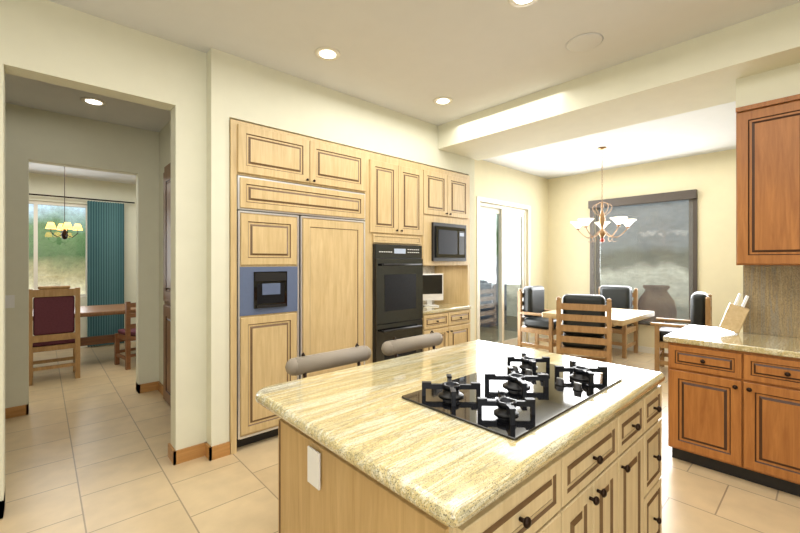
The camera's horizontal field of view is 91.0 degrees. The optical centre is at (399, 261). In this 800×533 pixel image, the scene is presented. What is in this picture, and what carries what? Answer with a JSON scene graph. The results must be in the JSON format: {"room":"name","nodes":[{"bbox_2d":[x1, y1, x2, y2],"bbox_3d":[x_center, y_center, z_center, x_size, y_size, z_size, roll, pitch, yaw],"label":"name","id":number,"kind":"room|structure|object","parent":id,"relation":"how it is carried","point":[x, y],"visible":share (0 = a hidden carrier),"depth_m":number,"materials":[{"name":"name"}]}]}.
{"room":"kitchen","nodes":[
{"label":"kitchen","id":0,"kind":"room"},
{"bbox_2d":[0,326,799,532],"bbox_3d":[-0.137,1.495,4.005,9.500,0.060,11.400,0,0,-42],"label":"floor","id":1,"kind":"structure","parent":0,"point":[86,451],"depth_m":2.67,"materials":[{"name":"tile"}]},
{"bbox_2d":[29,285,79,385],"bbox_3d":[-4.369,0.880,4.962,0.490,1.170,0.470,0,0,-42],"label":"chair","id":2,"kind":"object","parent":1,"relation":"on","point":[54,317],"visible":0.96,"depth_m":4.80,"materials":[{"name":"brown wood"}]},
{"bbox_2d":[80,304,135,345],"bbox_3d":[-4.708,1.085,5.823,2.600,0.760,1.050,0,0,-42],"label":"dining table","id":3,"kind":"object","parent":1,"relation":"on","point":[100,310],"visible":0.15,"depth_m":5.87,"materials":[{"name":"brown wood"}]},
{"bbox_2d":[114,302,135,369],"bbox_3d":[-3.735,1.005,5.650,0.470,0.920,0.490,0,0,38],"label":"chair","id":4,"kind":"object","parent":1,"relation":"on","point":[127,334],"visible":0.35,"depth_m":5.38,"materials":[{"name":"brown wood"}]},
{"bbox_2d":[237,175,364,447],"bbox_3d":[-0.979,0.397,3.630,1.226,2.126,0.609,0,0,-42],"label":"refrigerator","id":5,"kind":"object","parent":1,"relation":"on","point":[300,269],"visible":0.79,"depth_m":3.30,"materials":[{"name":"brown wood"}]},
{"bbox_2d":[285,343,370,377],"bbox_3d":[-0.282,0.992,2.236,0.590,0.947,0.498,0,0,-42],"label":"stool","id":6,"kind":"object","parent":1,"relation":"on","point":[303,364],"visible":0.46,"depth_m":2.32,"materials":[{"name":"brown metal"}]},
{"bbox_2d":[365,152,424,363],"bbox_3d":[-0.220,0.190,4.338,0.753,2.550,0.605,0,0,-42],"label":"tall cabinet","id":7,"kind":"object","parent":1,"relation":"on","point":[407,202],"depth_m":4.05,"materials":[{"name":"brown wood"}]},
{"bbox_2d":[373,244,422,362],"bbox_3d":[0.006,0.492,4.090,0.661,1.335,0.104,0,0,-42],"label":"wall oven","id":8,"kind":"object","parent":7,"relation":"in","point":[397,291],"visible":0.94,"depth_m":4.05,"materials":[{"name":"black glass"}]},
{"bbox_2d":[381,330,442,357],"bbox_3d":[0.235,0.992,2.708,0.590,0.947,0.498,0,0,-42],"label":"stool","id":9,"kind":"object","parent":1,"relation":"on","point":[396,347],"visible":0.33,"depth_m":2.78,"materials":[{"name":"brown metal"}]},
{"bbox_2d":[425,307,470,350],"bbox_3d":[0.374,1.027,4.881,0.856,0.875,0.605,0,0,-42],"label":"base cabinet","id":10,"kind":"object","parent":1,"relation":"on","point":[454,326],"depth_m":4.68,"materials":[{"name":"brown wood"}]},
{"bbox_2d":[425,303,468,314],"bbox_3d":[0.376,0.570,4.879,0.854,0.039,0.610,0,0,-42],"label":"countertop","id":11,"kind":"structure","parent":10,"relation":"on","point":[442,306],"depth_m":4.77,"materials":[{"name":"beige stone"}]},
{"bbox_2d":[423,274,442,306],"bbox_3d":[0.377,0.349,4.867,0.340,0.400,0.140,0,0,-14],"label":"monitor","id":12,"kind":"object","parent":11,"relation":"on","point":[432,286],"visible":0.73,"depth_m":4.87,"materials":[{"name":"white plastic"}]},
{"bbox_2d":[278,380,663,532],"bbox_3d":[0.419,1.032,1.722,1.598,0.868,0.922,0,0,-42],"label":"kitchen island","id":13,"kind":"object","parent":1,"relation":"on","point":[611,480],"depth_m":1.34,"materials":[{"name":"beige wood"}]},
{"bbox_2d":[255,340,664,532],"bbox_3d":[0.334,0.574,1.829,1.640,0.048,1.150,0,0,-42],"label":"island countertop","id":14,"kind":"structure","parent":13,"relation":"on","point":[446,469],"depth_m":1.30,"materials":[{"name":"beige stone"}]},
{"bbox_2d":[402,352,621,439],"bbox_3d":[0.520,0.518,1.707,0.930,0.062,0.520,0,0,-42],"label":"cooktop","id":15,"kind":"object","parent":14,"relation":"in","point":[513,398],"visible":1,"depth_m":1.58,"materials":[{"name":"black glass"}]},
{"bbox_2d":[518,286,563,352],"bbox_3d":[2.299,0.930,6.232,0.610,1.070,0.623,0,0,-42],"label":"chair","id":16,"kind":"object","parent":1,"relation":"on","point":[533,319],"visible":0.75,"depth_m":6.20,"materials":[{"name":"brown wood"}]},
{"bbox_2d":[556,294,611,362],"bbox_3d":[2.290,0.930,4.903,0.610,1.070,0.623,0,0,26],"label":"chair","id":17,"kind":"object","parent":1,"relation":"on","point":[582,320],"visible":0.98,"depth_m":4.65,"materials":[{"name":"brown wood"}]},
{"bbox_2d":[542,308,654,365],"bbox_3d":[2.800,1.085,5.536,1.300,0.760,1.040,0,0,-42],"label":"dining table","id":18,"kind":"object","parent":1,"relation":"on","point":[621,317],"visible":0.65,"depth_m":5.34,"materials":[{"name":"brown wood"}]},
{"bbox_2d":[598,285,637,358],"bbox_3d":[3.403,0.930,6.330,0.623,1.070,0.610,0,0,-42],"label":"chair","id":19,"kind":"object","parent":1,"relation":"on","point":[620,297],"visible":0.44,"depth_m":6.30,"materials":[{"name":"brown wood"}]},
{"bbox_2d":[650,292,711,371],"bbox_3d":[3.688,0.930,5.152,0.623,1.070,0.610,0,0,40],"label":"chair","id":20,"kind":"object","parent":1,"relation":"on","point":[701,308],"visible":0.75,"depth_m":5.03,"materials":[{"name":"black leather"}]},
{"bbox_2d":[663,338,799,496],"bbox_3d":[2.492,1.028,2.799,0.635,0.874,0.845,0,0,-42],"label":"base cabinet","id":21,"kind":"object","parent":1,"relation":"on","point":[734,404],"depth_m":2.61,"materials":[{"name":"brown wood"}]},
{"bbox_2d":[663,325,799,357],"bbox_3d":[3.334,0.570,1.985,0.800,0.041,3.236,0,0,-42],"label":"countertop","id":22,"kind":"structure","parent":21,"relation":"on","point":[767,341],"depth_m":2.81,"materials":[{"name":"beige stone"}]},
{"bbox_2d":[719,293,748,333],"bbox_3d":[2.569,0.394,3.022,0.172,0.302,0.090,0,0,38],"label":"knife block","id":23,"kind":"object","parent":22,"relation":"on","point":[734,317],"visible":0.92,"depth_m":2.99,"materials":[{"name":"brown wood"}]},
{"bbox_2d":[0,0,799,515],"bbox_3d":[-0.137,-0.060,4.005,9.500,3.050,11.400,0,0,-42],"label":"wall","id":24,"kind":"structure","parent":0,"point":[206,98],"depth_m":3.69,"materials":[{"name":"paint"}]},
{"bbox_2d":[5,295,14,307],"bbox_3d":[-3.668,0.375,3.683,0.080,0.120,0.010,0,0,-42],"label":"switch plate","id":25,"kind":"object","parent":24,"relation":"attached to","point":[9,301],"visible":0.82,"depth_m":3.69,"materials":[{"name":"white plastic"}]},
{"bbox_2d":[29,200,86,297],"bbox_3d":[-5.894,-0.185,6.359,1.364,1.594,0.060,0,0,-42],"label":"window","id":26,"kind":"structure","parent":24,"relation":"in","point":[36,241],"depth_m":6.50,"materials":[{"name":"clear glass"}]},
{"bbox_2d":[29,193,134,203],"bbox_3d":[-5.602,-1.065,6.395,2.150,0.024,0.024,0,0,-42],"label":"curtain rod","id":27,"kind":"object","parent":24,"relation":"hanging from","point":[29,193],"depth_m":6.55,"materials":[{"name":"brown metal"}]},
{"bbox_2d":[87,201,124,346],"bbox_3d":[-5.111,0.205,6.843,0.520,2.480,0.080,0,0,-42],"label":"curtain","id":28,"kind":"object","parent":27,"relation":"hanging from","point":[105,253],"depth_m":6.84,"materials":[{"name":"teal fabric"}]},
{"bbox_2d":[36,340,135,352],"bbox_3d":[-5.572,1.417,6.547,4.600,0.095,0.016,0,0,-42],"label":"baseboard","id":29,"kind":"structure","parent":24,"relation":"attached to","point":[135,340],"depth_m":6.68,"materials":[{"name":"brown wood"}]},
{"bbox_2d":[0,381,229,518],"bbox_3d":[-2.057,1.417,3.836,6.136,0.095,2.292,0,0,-42],"label":"baseboard","id":30,"kind":"structure","parent":24,"relation":"attached to","point":[206,449],"depth_m":2.94,"materials":[{"name":"brown wood"}]},
{"bbox_2d":[163,163,170,405],"bbox_3d":[-2.246,0.225,3.880,0.081,2.480,0.900,0,0,-42],"label":"pantry door","id":31,"kind":"structure","parent":24,"relation":"in","point":[167,284],"depth_m":4.07,"materials":[{"name":"brown wood"}]},
{"bbox_2d":[229,119,368,194],"bbox_3d":[-0.987,-0.877,3.638,1.234,0.415,0.605,0,0,-42],"label":"upper cabinet","id":32,"kind":"object","parent":24,"relation":"attached to","point":[255,151],"depth_m":3.31,"materials":[{"name":"brown wood"}]},
{"bbox_2d":[425,165,468,266],"bbox_3d":[0.359,-0.520,4.867,0.816,1.130,0.605,0,0,-42],"label":"upper cabinet","id":33,"kind":"object","parent":24,"relation":"attached to","point":[446,192],"depth_m":4.62,"materials":[{"name":"brown wood"}]},
{"bbox_2d":[432,222,465,260],"bbox_3d":[0.594,-0.228,4.651,0.596,0.441,0.044,0,0,-42],"label":"microwave","id":34,"kind":"object","parent":33,"relation":"in","point":[448,242],"visible":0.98,"depth_m":4.60,"materials":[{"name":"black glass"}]},
{"bbox_2d":[480,202,525,345],"bbox_3d":[1.709,0.265,6.619,1.444,2.394,0.090,0,0,-42],"label":"slider","id":35,"kind":"object","parent":24,"relation":"attached to","point":[500,211],"visible":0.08,"depth_m":6.61,"materials":[{"name":"clear glass"}]},
{"bbox_2d":[476,196,530,339],"bbox_3d":[1.765,0.230,6.558,1.590,2.470,0.015,0,0,-42],"label":"door frame","id":36,"kind":"structure","parent":24,"relation":"attached to","point":[495,201],"depth_m":6.05,"materials":[{"name":"white wood"}]},
{"bbox_2d":[528,335,548,342],"bbox_3d":[2.570,1.417,7.292,0.730,0.095,0.016,0,0,-42],"label":"baseboard","id":37,"kind":"structure","parent":24,"relation":"attached to","point":[532,339],"depth_m":7.18,"materials":[{"name":"brown wood"}]},
{"bbox_2d":[554,335,667,353],"bbox_3d":[4.246,1.417,6.016,0.016,0.095,4.160,0,0,-42],"label":"baseboard","id":38,"kind":"structure","parent":24,"relation":"attached to","point":[644,349],"depth_m":6.36,"materials":[{"name":"brown wood"}]},
{"bbox_2d":[596,199,690,324],"bbox_3d":[3.960,-0.010,6.460,0.060,2.044,1.394,0,0,-42],"label":"nook window","id":39,"kind":"structure","parent":24,"relation":"in","point":[599,257],"depth_m":6.34,"materials":[{"name":"clear glass"}]},
{"bbox_2d":[588,189,697,325],"bbox_3d":[3.862,-0.025,6.371,0.096,2.080,1.540,0,0,-42],"label":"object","id":40,"kind":"structure","parent":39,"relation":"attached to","point":[676,196],"depth_m":6.21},
{"bbox_2d":[736,94,799,264],"bbox_3d":[2.686,-0.538,2.786,0.365,1.126,0.423,0,0,-42],"label":"upper cabinet","id":41,"kind":"object","parent":24,"relation":"attached to","point":[767,182],"visible":1,"depth_m":2.68,"materials":[{"name":"brown wood"}]},
{"bbox_2d":[5,0,799,184],"bbox_3d":[-0.137,-1.550,4.005,9.500,0.270,11.400,0,0,-42],"label":"ceiling","id":42,"kind":"structure","parent":0,"point":[414,58],"depth_m":2.95,"materials":[{"name":"paint"}]},
{"bbox_2d":[45,167,82,239],"bbox_3d":[-4.839,-0.865,5.670,0.332,1.100,0.332,0,0,-7],"label":"chandelier","id":43,"kind":"object","parent":42,"relation":"hanging from","point":[64,227],"visible":0.96,"depth_m":5.65,"materials":[{"name":"brown metal"}]},
{"bbox_2d":[80,97,106,105],"bbox_3d":[-2.836,-1.480,3.640,0.196,0.008,0.196,0,0,-42],"label":"recessed light","id":44,"kind":"object","parent":42,"relation":"in","point":[93,101],"visible":1,"depth_m":3.63,"materials":[{"name":"beige"}]},
{"bbox_2d":[315,47,340,60],"bbox_3d":[-0.551,-1.580,2.991,0.196,0.008,0.196,0,0,-42],"label":"recessed light","id":45,"kind":"object","parent":42,"relation":"in","point":[328,53],"visible":1,"depth_m":2.98,"materials":[{"name":"beige"}]},
{"bbox_2d":[433,97,452,104],"bbox_3d":[0.423,-1.580,3.867,0.196,0.008,0.196,0,0,-42],"label":"recessed light","id":46,"kind":"object","parent":42,"relation":"in","point":[443,100],"visible":1,"depth_m":3.85,"materials":[{"name":"beige"}]},
{"bbox_2d":[508,0,537,6],"bbox_3d":[0.744,-1.580,2.345,0.196,0.008,0.196,0,0,-42],"label":"recessed light","id":47,"kind":"object","parent":42,"relation":"in","point":[520,3],"visible":1,"depth_m":2.39,"materials":[{"name":"beige"}]},
{"bbox_2d":[566,33,603,51],"bbox_3d":[1.332,-1.581,2.842,0.250,0.007,0.250,0,0,-42],"label":"ceiling speaker","id":48,"kind":"object","parent":42,"relation":"attached to","point":[584,42],"visible":1,"depth_m":2.83,"materials":[{"name":"paint"}]},
{"bbox_2d":[570,147,636,242],"bbox_3d":[2.788,-0.917,5.484,0.836,1.334,0.811,0,0,-42],"label":"chandelier","id":49,"kind":"object","parent":42,"relation":"hanging from","point":[602,225],"visible":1,"depth_m":5.43,"materials":[{"name":"white glass"}]},
{"bbox_2d":[438,2,799,160],"bbox_3d":[2.666,-1.450,2.731,0.780,0.270,5.739,0,0,-42],"label":"soffit","id":50,"kind":"structure","parent":42,"relation":"attached to","point":[702,72],"depth_m":3.21,"materials":[{"name":"paint"}]},
{"label":"outside","id":51,"kind":"structure","parent":0,"visible":0},
{"bbox_2d":[29,204,84,293],"bbox_3d":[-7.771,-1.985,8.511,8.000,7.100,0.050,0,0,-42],"label":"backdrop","id":52,"kind":"structure","parent":51,"point":[60,252],"depth_m":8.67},
{"bbox_2d":[480,212,506,326],"bbox_3d":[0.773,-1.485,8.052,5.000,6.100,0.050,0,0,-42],"label":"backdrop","id":53,"kind":"structure","parent":51,"point":[483,225],"depth_m":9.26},
{"bbox_2d":[488,316,517,331],"bbox_3d":[0.257,1.560,5.651,24.000,0.050,24.000,0,0,-42],"label":"ground","id":54,"kind":"structure","parent":51,"point":[510,328],"depth_m":9.46,"materials":[{"name":"grey"}]},
{"bbox_2d":[638,285,676,323],"bbox_3d":[4.793,0.991,7.356,0.640,1.088,0.640,0,0,-42],"label":"pot","id":55,"kind":"object","parent":54,"relation":"on","point":[662,298],"depth_m":7.15,"materials":[{"name":"ceramic"}]},
{"bbox_2d":[507,200,688,324],"bbox_3d":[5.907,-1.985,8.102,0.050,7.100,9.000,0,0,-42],"label":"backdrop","id":56,"kind":"structure","parent":51,"point":[514,259],"depth_m":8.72,"materials":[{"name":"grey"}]}
]}

